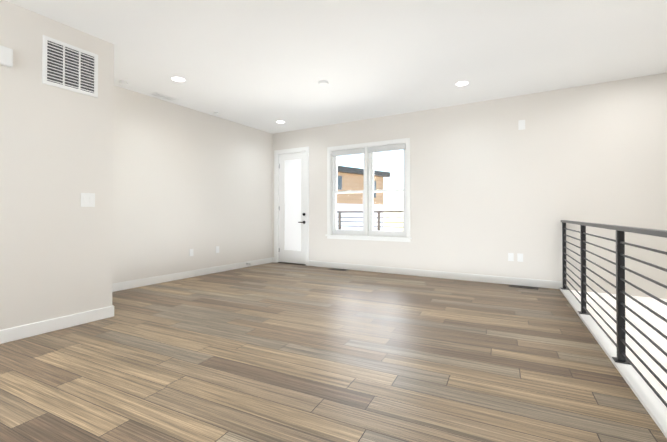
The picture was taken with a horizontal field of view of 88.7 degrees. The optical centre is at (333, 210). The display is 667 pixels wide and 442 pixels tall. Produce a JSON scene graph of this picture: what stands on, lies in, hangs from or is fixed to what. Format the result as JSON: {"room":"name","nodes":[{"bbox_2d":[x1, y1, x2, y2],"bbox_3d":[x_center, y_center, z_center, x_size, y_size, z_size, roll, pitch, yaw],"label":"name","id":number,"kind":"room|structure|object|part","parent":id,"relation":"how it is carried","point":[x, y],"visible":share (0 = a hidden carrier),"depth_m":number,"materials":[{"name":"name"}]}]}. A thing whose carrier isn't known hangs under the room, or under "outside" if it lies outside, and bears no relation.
{"room":"empty living room","nodes":[
{"label":"empty living room","id":0,"kind":"room"},
{"bbox_2d":[0,0,113,329],"bbox_3d":[-3.893,-0.323,1.875,1.310,2.740,4.380,0,-1,31],"label":"wall","id":1,"kind":"structure","parent":0,"point":[56,238],"depth_m":2.98,"materials":[{"name":"paint"}]},
{"bbox_2d":[0,45,12,66],"bbox_3d":[-2.633,-1.229,2.698,0.035,0.150,0.140,0,-1,31],"label":"door chime","id":2,"kind":"object","parent":1,"relation":"attached to","point":[6,56],"visible":0.98,"depth_m":2.71,"materials":[{"name":"white plastic"}]},
{"bbox_2d":[0,305,113,343],"bbox_3d":[-3.313,0.990,1.545,0.018,0.108,4.364,0,-1,31],"label":"baseboard","id":3,"kind":"structure","parent":1,"relation":"attached to","point":[27,330],"depth_m":2.99,"materials":[{"name":"white wood"}]},
{"bbox_2d":[42,35,97,97],"bbox_3d":[-2.397,-1.302,3.123,0.012,0.415,0.430,0,-1,31],"label":"air vent","id":4,"kind":"object","parent":1,"relation":"in","point":[46,39],"depth_m":3.10,"materials":[{"name":"white metal"}]},
{"bbox_3d":[-2.401,-1.302,3.125,0.001,0.355,0.370,0,-1,31],"label":"back return air vent","id":5,"kind":"part","parent":4,"relation":"part of","materials":[{"name":"white metal"}]},
{"bbox_2d":[81,193,94,206],"bbox_3d":[-2.326,-0.098,3.231,0.010,0.130,0.120,0,-1,31],"label":"switch plate","id":6,"kind":"object","parent":1,"relation":"attached to","point":[87,199],"visible":1,"depth_m":3.23,"materials":[{"name":"white plastic"}]},
{"bbox_2d":[112,85,272,283],"bbox_3d":[-2.323,-0.281,5.680,0.150,2.740,3.770,0,-1,31],"label":"wall","id":7,"kind":"structure","parent":0,"point":[186,179],"depth_m":5.42,"materials":[{"name":"paint"}]},
{"bbox_2d":[112,257,273,291],"bbox_3d":[-2.246,1.034,5.620,0.030,0.108,3.770,0,-1,31],"label":"baseboard","id":8,"kind":"structure","parent":7,"relation":"attached to","point":[119,286],"depth_m":5.39,"materials":[{"name":"white wood"}]},
{"bbox_2d":[0,262,666,441],"bbox_3d":[-0.653,1.175,2.137,6.610,0.250,8.450,0,-1,31],"label":"floor","id":9,"kind":"structure","parent":0,"point":[275,352],"depth_m":2.27,"materials":[{"name":"brown wood"}]},
{"bbox_2d":[278,262,305,264],"bbox_3d":[-0.829,1.097,7.058,0.720,0.013,0.154,0,-1,31],"label":"threshold","id":10,"kind":"object","parent":9,"relation":"on","point":[291,263],"visible":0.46,"depth_m":6.99,"materials":[{"name":"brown metal"}]},
{"bbox_2d":[329,268,347,270],"bbox_3d":[0.089,1.092,6.301,0.340,0.006,0.155,0,-1,31],"label":"floor vent","id":11,"kind":"object","parent":9,"relation":"in","point":[338,269],"visible":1,"depth_m":6.28,"materials":[{"name":"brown metal"}]},
{"bbox_2d":[509,285,537,289],"bbox_3d":[2.665,1.076,4.783,0.360,0.006,0.155,0,-1,31],"label":"floor vent","id":12,"kind":"object","parent":9,"relation":"in","point":[526,287],"visible":0.98,"depth_m":4.75,"materials":[{"name":"brown metal"}]},
{"bbox_2d":[560,288,666,437],"bbox_3d":[2.013,1.165,2.419,0.100,0.276,4.957,0,-1,27],"label":"trim","id":13,"kind":"structure","parent":9,"relation":"on","point":[655,407],"depth_m":2.11,"materials":[{"name":"white wood"}]},
{"bbox_2d":[561,220,666,406],"bbox_3d":[2.010,0.568,2.430,0.084,0.918,4.946,0,-1,27],"label":"stair railing","id":14,"kind":"object","parent":13,"relation":"on","point":[621,332],"visible":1,"depth_m":2.31,"materials":[{"name":"black metal"}]},
{"bbox_2d":[5,0,666,133],"bbox_3d":[-0.653,-1.765,2.169,6.610,0.150,8.450,0,-1,31],"label":"ceiling","id":15,"kind":"structure","parent":0,"point":[264,65],"depth_m":3.55,"materials":[{"name":"paint"}]},
{"bbox_2d":[148,92,178,101],"bbox_3d":[-2.482,-1.656,4.982,0.180,0.006,0.360,0,-1,31],"label":"ceiling vent","id":16,"kind":"object","parent":15,"relation":"in","point":[161,96],"visible":0.98,"depth_m":4.96,"materials":[{"name":"white metal"}]},
{"bbox_2d":[319,80,328,85],"bbox_3d":[-0.127,-1.649,4.429,0.124,0.032,0.124,0,-1,31],"label":"smoke detector","id":17,"kind":"object","parent":15,"relation":"attached to","point":[323,83],"visible":1,"depth_m":4.39,"materials":[{"name":"white plastic"}]},
{"bbox_2d":[272,73,666,402],"bbox_3d":[1.455,1.144,5.713,6.610,5.590,0.150,0,-1,31],"label":"wall","id":18,"kind":"structure","parent":0,"point":[492,186],"depth_m":4.82,"materials":[{"name":"paint"}]},
{"bbox_2d":[274,146,308,265],"bbox_3d":[-0.832,-0.082,7.065,0.884,2.372,0.166,0,-1,31],"label":"door frame","id":19,"kind":"structure","parent":18,"relation":"attached to","point":[307,197],"depth_m":7.18,"materials":[{"name":"white wood"}]},
{"bbox_2d":[279,152,305,263],"bbox_3d":[-0.834,-0.048,7.062,0.712,2.270,0.053,0,-1,31],"label":"door","id":20,"kind":"structure","parent":18,"relation":"in","point":[292,256],"depth_m":7.06,"materials":[{"name":"white wood"}]},
{"bbox_2d":[325,138,411,241],"bbox_3d":[0.615,-0.339,6.195,1.674,1.757,0.200,0,-1,31],"label":"window","id":21,"kind":"structure","parent":18,"relation":"in","point":[385,148],"depth_m":6.16,"materials":[{"name":"white plastic"}]},
{"bbox_2d":[331,148,364,156],"bbox_3d":[0.274,-1.083,6.378,0.705,0.102,0.046,0,-1,31],"label":"window blind","id":22,"kind":"object","parent":21,"relation":"attached to","point":[348,152],"depth_m":6.35,"materials":[{"name":"white"}]},
{"bbox_2d":[337,154,363,229],"bbox_3d":[0.308,-0.345,6.428,0.577,1.446,0.040,0,-1,31],"label":"window panel","id":23,"kind":"object","parent":21,"relation":"attached to","point":[353,193],"visible":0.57,"depth_m":6.41,"materials":[{"name":"clear glass"}]},
{"bbox_2d":[373,150,403,230],"bbox_3d":[0.967,-0.350,6.040,0.577,1.446,0.040,0,-1,31],"label":"window panel","id":24,"kind":"object","parent":21,"relation":"attached to","point":[388,188],"visible":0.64,"depth_m":6.07,"materials":[{"name":"clear glass"}]},
{"bbox_2d":[309,261,561,288],"bbox_3d":[1.312,1.035,5.703,4.175,0.108,0.014,0,-1,31],"label":"baseboard","id":25,"kind":"structure","parent":18,"relation":"attached to","point":[404,271],"depth_m":5.40,"materials":[{"name":"white wood"}]},
{"bbox_2d":[508,253,513,260],"bbox_3d":[2.582,0.681,4.962,0.072,0.116,0.009,0,-1,31],"label":"electrical outlet","id":26,"kind":"object","parent":18,"relation":"attached to","point":[510,256],"visible":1,"depth_m":4.96,"materials":[{"name":"white plastic"}]},
{"bbox_2d":[517,253,522,261],"bbox_3d":[2.685,0.680,4.901,0.072,0.116,0.009,0,-1,31],"label":"electrical outlet","id":27,"kind":"object","parent":18,"relation":"attached to","point":[519,257],"visible":1,"depth_m":4.90,"materials":[{"name":"white plastic"}]},
{"bbox_2d":[518,120,524,129],"bbox_3d":[2.712,-1.230,4.907,0.086,0.136,0.006,0,-1,31],"label":"electrical outlet","id":28,"kind":"object","parent":18,"relation":"attached to","point":[521,124],"visible":1,"depth_m":4.91,"materials":[{"name":"white plastic"}]},
{"label":"outside","id":29,"kind":"structure","parent":0,"visible":0},
{"bbox_3d":[0.611,1.271,7.283,4.200,0.270,1.700,0,-1,31],"label":"deck","id":30,"kind":"object","parent":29,"visible":0},
{"bbox_2d":[337,211,402,230],"bbox_3d":[1.017,0.578,7.980,4.200,1.130,0.060,0,-1,31],"label":"balcony railing","id":31,"kind":"object","parent":30,"relation":"on","point":[339,221],"depth_m":7.95,"materials":[{"name":"grey metal"}]},
{"bbox_3d":[7.943,7.377,23.006,50.000,0.200,32.250,0,-1,31],"label":"ground","id":32,"kind":"structure","parent":29,"visible":0},
{"bbox_2d":[337,166,390,230],"bbox_3d":[-3.543,2.744,16.254,8.020,8.920,9.420,1,-1,-41],"label":"house","id":33,"kind":"structure","parent":32,"relation":"on","point":[343,183],"depth_m":14.21,"materials":[{"name":"orange"}]},
{"bbox_3d":[-1.971,-1.664,4.333,0.182,0.004,0.182,0,-1,31],"label":"recessed light","id":34,"kind":"object","parent":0,"visible":0},
{"bbox_2d":[172,77,184,81],"bbox_3d":[-1.971,-1.664,4.333,0.150,0.001,0.150,0,-1,31],"label":"recessed light","id":35,"kind":"object","parent":34,"relation":"attached to","point":[178,79],"visible":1,"depth_m":4.34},
{"bbox_3d":[1.687,-1.663,4.475,0.182,0.004,0.182,0,-1,31],"label":"recessed light","id":36,"kind":"object","parent":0,"visible":0},
{"bbox_2d":[456,82,467,85],"bbox_3d":[1.688,-1.663,4.475,0.150,0.001,0.150,0,-1,31],"label":"recessed light","id":37,"kind":"object","parent":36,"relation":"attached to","point":[461,83],"visible":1,"depth_m":4.47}
]}

